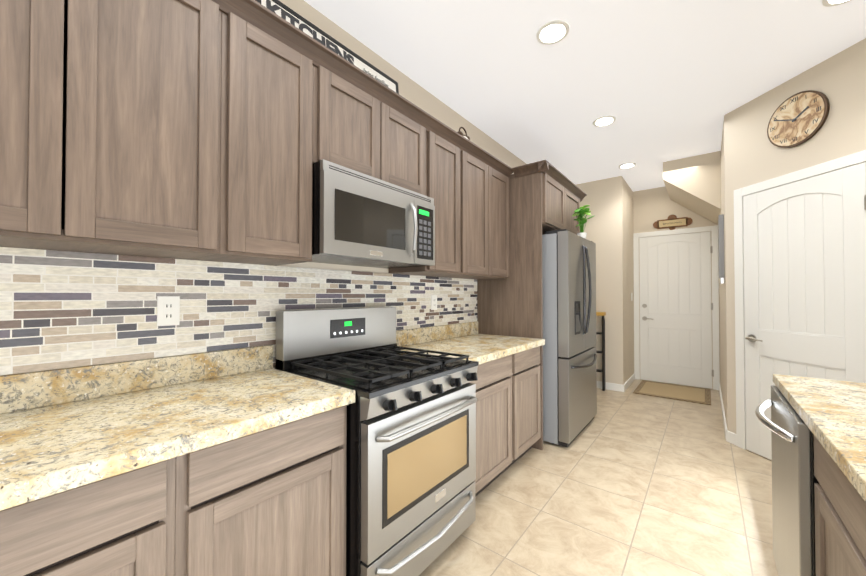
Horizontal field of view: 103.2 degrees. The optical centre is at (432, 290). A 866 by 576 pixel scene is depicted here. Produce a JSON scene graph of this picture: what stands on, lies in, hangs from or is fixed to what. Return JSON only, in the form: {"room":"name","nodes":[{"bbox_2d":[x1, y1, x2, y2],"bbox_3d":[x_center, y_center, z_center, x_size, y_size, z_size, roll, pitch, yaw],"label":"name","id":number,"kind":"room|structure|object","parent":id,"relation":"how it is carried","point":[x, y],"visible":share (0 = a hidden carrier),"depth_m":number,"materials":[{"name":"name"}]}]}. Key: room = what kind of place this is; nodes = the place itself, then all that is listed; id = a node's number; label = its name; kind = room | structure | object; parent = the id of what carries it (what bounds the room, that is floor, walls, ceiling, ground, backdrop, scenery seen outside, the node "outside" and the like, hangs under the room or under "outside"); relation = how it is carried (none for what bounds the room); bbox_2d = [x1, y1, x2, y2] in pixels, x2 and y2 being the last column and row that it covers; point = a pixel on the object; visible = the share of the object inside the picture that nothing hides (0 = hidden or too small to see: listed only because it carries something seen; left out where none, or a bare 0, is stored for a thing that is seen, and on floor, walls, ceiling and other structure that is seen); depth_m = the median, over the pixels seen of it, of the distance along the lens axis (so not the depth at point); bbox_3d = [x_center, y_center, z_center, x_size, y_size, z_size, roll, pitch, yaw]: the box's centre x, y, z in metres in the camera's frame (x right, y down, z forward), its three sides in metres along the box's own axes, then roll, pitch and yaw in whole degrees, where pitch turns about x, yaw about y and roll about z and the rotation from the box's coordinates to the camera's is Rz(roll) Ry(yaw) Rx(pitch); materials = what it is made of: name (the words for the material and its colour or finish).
{"room":"kitchen","nodes":[
{"label":"kitchen","id":0,"kind":"room"},
{"bbox_2d":[0,0,525,375],"bbox_3d":[-0.610,-0.131,2.035,0.120,2.860,7.800,-1,-1,38],"label":"wall","id":1,"kind":"structure","parent":0,"point":[415,93],"depth_m":2.40,"materials":[{"name":"beige paint"}]},
{"bbox_2d":[0,0,239,260],"bbox_3d":[-1.135,-0.606,1.006,0.343,0.942,0.880,-1,-1,38],"label":"upper cabinet","id":2,"kind":"object","parent":1,"relation":"attached to","point":[208,130],"depth_m":1.02,"materials":[{"name":"brown wood"}]},
{"bbox_2d":[255,0,398,93],"bbox_3d":[-0.486,-1.173,1.813,0.020,0.276,0.868,-8,-6,38],"label":"sign board","id":3,"kind":"object","parent":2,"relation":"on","point":[289,15],"visible":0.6,"depth_m":1.75,"materials":[{"name":"white wood"}]},
{"bbox_2d":[0,247,476,374],"bbox_3d":[-0.743,0.286,1.758,0.008,0.819,3.708,-1,-1,38],"label":"backsplash","id":4,"kind":"structure","parent":1,"relation":"attached to","point":[62,309],"depth_m":1.35,"materials":[{"name":"tile"}]},
{"bbox_2d":[157,296,179,325],"bbox_3d":[-1.049,0.080,1.363,0.008,0.116,0.072,-1,-1,38],"label":"outlet","id":5,"kind":"object","parent":4,"relation":"attached to","point":[168,310],"visible":1,"depth_m":1.36,"materials":[{"name":"white plastic"}]},
{"bbox_2d":[431,295,436,309],"bbox_3d":[0.010,0.092,2.694,0.008,0.116,0.072,-1,-1,38],"label":"outlet","id":6,"kind":"object","parent":4,"relation":"attached to","point":[433,302],"visible":1,"depth_m":2.69,"materials":[{"name":"white plastic"}]},
{"bbox_2d":[216,0,327,265],"bbox_3d":[-0.779,-0.600,1.454,0.343,0.942,0.471,-1,-1,38],"label":"upper cabinet","id":7,"kind":"object","parent":1,"relation":"attached to","point":[284,73],"depth_m":1.38,"materials":[{"name":"brown wood"}]},
{"bbox_2d":[328,52,431,197],"bbox_3d":[-0.409,-0.815,1.922,0.343,0.500,0.778,-1,-1,38],"label":"upper cabinet","id":8,"kind":"object","parent":1,"relation":"attached to","point":[373,131],"depth_m":1.78,"materials":[{"name":"brown wood"}]},
{"bbox_2d":[312,159,434,268],"bbox_3d":[-0.365,-0.358,1.881,0.453,0.406,0.770,-1,-1,38],"label":"over-the-range microwave","id":9,"kind":"object","parent":8,"relation":"attached to","point":[361,219],"visible":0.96,"depth_m":1.68,"materials":[{"name":"silver metal"}]},
{"bbox_2d":[389,120,471,276],"bbox_3d":[-0.036,-0.588,2.388,0.343,0.942,0.480,-1,-1,38],"label":"upper cabinet","id":10,"kind":"object","parent":1,"relation":"attached to","point":[451,154],"depth_m":2.33,"materials":[{"name":"brown wood"}]},
{"bbox_2d":[440,144,511,278],"bbox_3d":[0.282,-0.583,2.788,0.343,0.942,0.838,-1,-1,38],"label":"upper cabinet","id":11,"kind":"object","parent":1,"relation":"attached to","point":[490,178],"depth_m":2.73,"materials":[{"name":"brown wood"}]},
{"bbox_2d":[457,127,469,139],"bbox_3d":[0.235,-1.154,2.693,0.060,0.259,0.170,-1,-1,38],"label":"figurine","id":12,"kind":"object","parent":11,"relation":"on","point":[463,135],"visible":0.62,"depth_m":2.67,"materials":[{"name":"brown metal"}]},
{"bbox_2d":[304,0,865,191],"bbox_3d":[1.471,-1.625,0.975,4.720,0.100,8.940,-1,-1,38],"label":"ceiling","id":13,"kind":"structure","parent":0,"point":[661,81],"depth_m":2.33,"materials":[{"name":"white paint"}]},
{"bbox_2d":[536,20,568,44],"bbox_3d":[0.723,-1.556,2.074,0.190,0.010,0.190,-1,-1,38],"label":"recessed light","id":14,"kind":"object","parent":13,"relation":"in","point":[552,32],"visible":1,"depth_m":2.06,"materials":[{"name":"white paint"}]},
{"bbox_2d":[593,115,615,126],"bbox_3d":[1.560,-1.542,3.127,0.190,0.010,0.190,-1,-1,38],"label":"recessed light","id":15,"kind":"object","parent":13,"relation":"in","point":[602,121],"visible":1,"depth_m":3.12,"materials":[{"name":"white paint"}]},
{"bbox_2d":[618,163,635,168],"bbox_3d":[2.377,-1.529,4.202,0.190,0.010,0.190,-1,-1,38],"label":"recessed light","id":16,"kind":"object","parent":13,"relation":"in","point":[626,165],"visible":1,"depth_m":4.18,"materials":[{"name":"white paint"}]},
{"bbox_2d":[822,0,851,6],"bbox_3d":[2.168,-1.560,1.787,0.190,0.010,0.190,-1,-1,38],"label":"recessed light","id":17,"kind":"object","parent":13,"relation":"in","point":[829,3],"visible":1,"depth_m":1.85,"materials":[{"name":"white paint"}]},
{"bbox_2d":[419,379,777,575],"bbox_3d":[1.471,1.335,0.937,4.720,0.100,8.940,-1,-1,38],"label":"floor","id":18,"kind":"structure","parent":0,"point":[628,482],"depth_m":2.08,"materials":[{"name":"tile"}]},
{"bbox_2d":[0,449,203,575],"bbox_3d":[-1.086,0.850,0.827,0.618,0.868,0.685,-1,-1,38],"label":"base cabinet","id":19,"kind":"object","parent":18,"relation":"on","point":[147,520],"depth_m":0.79,"materials":[{"name":"brown wood"}]},
{"bbox_2d":[0,345,354,510],"bbox_3d":[-1.095,0.334,0.799,0.648,0.159,1.771,-1,-1,38],"label":"countertop","id":20,"kind":"structure","parent":19,"relation":"on","point":[63,430],"depth_m":1.05,"materials":[{"name":"stone"}]},
{"bbox_2d":[200,405,346,575],"bbox_3d":[-0.737,0.855,1.267,0.618,0.868,0.578,-1,-1,38],"label":"base cabinet","id":21,"kind":"object","parent":18,"relation":"on","point":[270,502],"depth_m":1.10,"materials":[{"name":"brown wood"}]},
{"bbox_2d":[275,307,478,575],"bbox_3d":[-0.245,0.698,1.744,0.740,1.195,0.767,-1,-1,38],"label":"steel gas range","id":22,"kind":"object","parent":18,"relation":"on","point":[410,463],"visible":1,"depth_m":1.52,"materials":[{"name":"grey metal"}]},
{"bbox_2d":[469,346,540,496],"bbox_3d":[0.289,0.872,2.557,0.618,0.867,1.161,-1,-1,38],"label":"base cabinet","id":23,"kind":"object","parent":18,"relation":"on","point":[508,416],"visible":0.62,"depth_m":2.33,"materials":[{"name":"brown wood"}]},
{"bbox_2d":[396,321,544,363],"bbox_3d":[0.300,0.357,2.553,0.648,0.159,1.164,-1,-1,38],"label":"countertop","id":24,"kind":"structure","parent":23,"relation":"on","point":[466,339],"depth_m":2.54,"materials":[{"name":"stone"}]},
{"bbox_2d":[477,160,586,449],"bbox_3d":[1.018,0.136,3.431,0.682,2.362,1.224,-1,-1,38],"label":"tall cabinet","id":25,"kind":"object","parent":18,"relation":"on","point":[545,195],"visible":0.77,"depth_m":2.96,"materials":[{"name":"brown wood"}]},
{"bbox_2d":[542,229,596,446],"bbox_3d":[1.131,0.405,3.391,0.829,1.823,0.910,-1,-1,38],"label":"fridge","id":26,"kind":"object","parent":18,"relation":"on","point":[569,337],"visible":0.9,"depth_m":2.93,"materials":[{"name":"silver metal"}]},
{"bbox_2d":[572,205,594,238],"bbox_3d":[1.466,-0.661,3.349,0.182,0.337,0.238,-1,-1,38],"label":"potted plant","id":27,"kind":"object","parent":26,"relation":"on","point":[582,212],"visible":1,"depth_m":3.33,"materials":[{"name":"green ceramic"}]},
{"bbox_2d":[596,312,605,390],"bbox_3d":[2.158,0.810,4.672,0.335,1.045,0.130,-1,-1,38],"label":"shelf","id":28,"kind":"object","parent":18,"relation":"on","point":[602,314],"visible":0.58,"depth_m":4.57,"materials":[{"name":"black metal"}]},
{"bbox_2d":[633,380,710,404],"bbox_3d":[3.157,1.324,4.528,0.790,0.013,0.820,-1,-1,38],"label":"doormat","id":29,"kind":"object","parent":18,"relation":"on","point":[680,392],"visible":1,"depth_m":4.45,"materials":[{"name":"beige fabric"}]},
{"bbox_2d":[767,382,798,575],"bbox_3d":[1.699,0.848,0.982,0.973,0.875,0.679,-1,-1,38],"label":"dishwasher","id":30,"kind":"object","parent":18,"relation":"on","point":[779,425],"depth_m":1.33,"materials":[{"name":"silver metal"}]},
{"bbox_2d":[791,414,858,575],"bbox_3d":[1.326,0.842,0.514,0.973,0.875,0.662,-1,-1,38],"label":"base cabinet","id":31,"kind":"object","parent":18,"relation":"on","point":[818,482],"depth_m":1.05,"materials":[{"name":"brown wood"}]},
{"bbox_2d":[773,374,865,497],"bbox_3d":[0.844,0.374,-0.174,1.063,0.038,3.622,-1,-1,38],"label":"countertop","id":32,"kind":"structure","parent":31,"relation":"on","point":[835,409],"depth_m":1.04,"materials":[{"name":"beige stone"}]},
{"bbox_2d":[843,490,865,575],"bbox_3d":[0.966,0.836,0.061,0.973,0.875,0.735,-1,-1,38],"label":"base cabinet","id":33,"kind":"object","parent":18,"relation":"on","point":[854,504],"depth_m":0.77,"materials":[{"name":"brown wood"}]},
{"bbox_2d":[576,176,633,384],"bbox_3d":[2.456,-0.090,5.232,0.940,2.860,1.020,-1,-1,38],"label":"wall","id":34,"kind":"structure","parent":0,"point":[608,229],"depth_m":4.67,"materials":[{"name":"beige paint"}]},
{"bbox_2d":[597,381,622,391],"bbox_3d":[2.179,1.287,4.776,0.810,0.095,0.016,-1,-1,38],"label":"baseboard","id":35,"kind":"structure","parent":34,"relation":"attached to","point":[619,387],"depth_m":4.60,"materials":[{"name":"white paint"}]},
{"bbox_2d":[623,373,634,391],"bbox_3d":[2.789,1.288,4.865,0.013,0.095,0.913,-1,-1,38],"label":"baseboard","id":36,"kind":"structure","parent":34,"relation":"attached to","point":[632,378],"depth_m":4.75,"materials":[{"name":"white paint"}]},
{"bbox_2d":[633,186,719,388],"bbox_3d":[3.495,-0.093,4.980,1.000,2.860,0.120,-1,-1,38],"label":"wall","id":37,"kind":"structure","parent":0,"point":[651,206],"depth_m":5.07,"materials":[{"name":"beige paint"}]},
{"bbox_2d":[653,215,692,229],"bbox_3d":[3.443,-0.983,4.942,0.469,0.228,0.020,-1,-1,38],"label":"plaque","id":38,"kind":"object","parent":37,"relation":"attached to","point":[672,219],"visible":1,"depth_m":4.93,"materials":[{"name":"brown wood"}]},
{"bbox_2d":[633,225,719,389],"bbox_3d":[3.432,0.228,4.898,0.995,2.215,0.080,-1,-1,38],"label":"door","id":39,"kind":"structure","parent":37,"relation":"in","point":[676,334],"depth_m":4.89,"materials":[{"name":"white paint"}]},
{"bbox_2d":[663,151,720,224],"bbox_3d":[3.296,-1.209,4.367,0.529,0.645,1.109,-1,-1,38],"label":"soffit","id":40,"kind":"structure","parent":0,"point":[692,183],"depth_m":3.94,"materials":[{"name":"beige paint"}]},
{"bbox_2d":[719,38,865,459],"bbox_3d":[4.047,-0.123,2.638,2.780,2.860,3.100,-1,-1,38],"label":"wall","id":41,"kind":"structure","parent":0,"point":[751,153],"depth_m":2.66,"materials":[{"name":"beige paint"}]},
{"bbox_2d":[718,214,723,283],"bbox_3d":[2.776,-0.390,3.307,0.036,0.650,0.240,-1,-1,38],"label":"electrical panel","id":42,"kind":"object","parent":41,"relation":"attached to","point":[721,243],"visible":1,"depth_m":3.22,"materials":[{"name":"grey"}]},
{"bbox_2d":[719,383,726,440],"bbox_3d":[3.201,1.274,3.804,0.020,0.095,2.060,-1,-1,38],"label":"baseboard","id":43,"kind":"structure","parent":41,"relation":"attached to","point":[721,400],"depth_m":3.52,"materials":[{"name":"white paint"}]},
{"bbox_2d":[726,430,735,444],"bbox_3d":[2.567,1.263,2.942,0.013,0.095,0.100,0,-1,-7],"label":"baseboard","id":44,"kind":"structure","parent":41,"relation":"attached to","point":[731,437],"depth_m":2.94,"materials":[{"name":"white paint"}]},
{"bbox_2d":[767,90,829,147],"bbox_3d":[2.613,-1.231,2.474,0.030,0.370,0.370,0,-1,-7],"label":"round wall clock","id":45,"kind":"object","parent":41,"relation":"attached to","point":[799,118],"visible":1,"depth_m":2.45,"materials":[{"name":"brown metal"}]},
{"bbox_2d":[734,150,865,459],"bbox_3d":[2.589,0.222,2.462,0.080,2.165,0.900,0,-1,-7],"label":"door","id":46,"kind":"structure","parent":41,"relation":"in","point":[800,271],"depth_m":2.46,"materials":[{"name":"white paint"}]}
]}

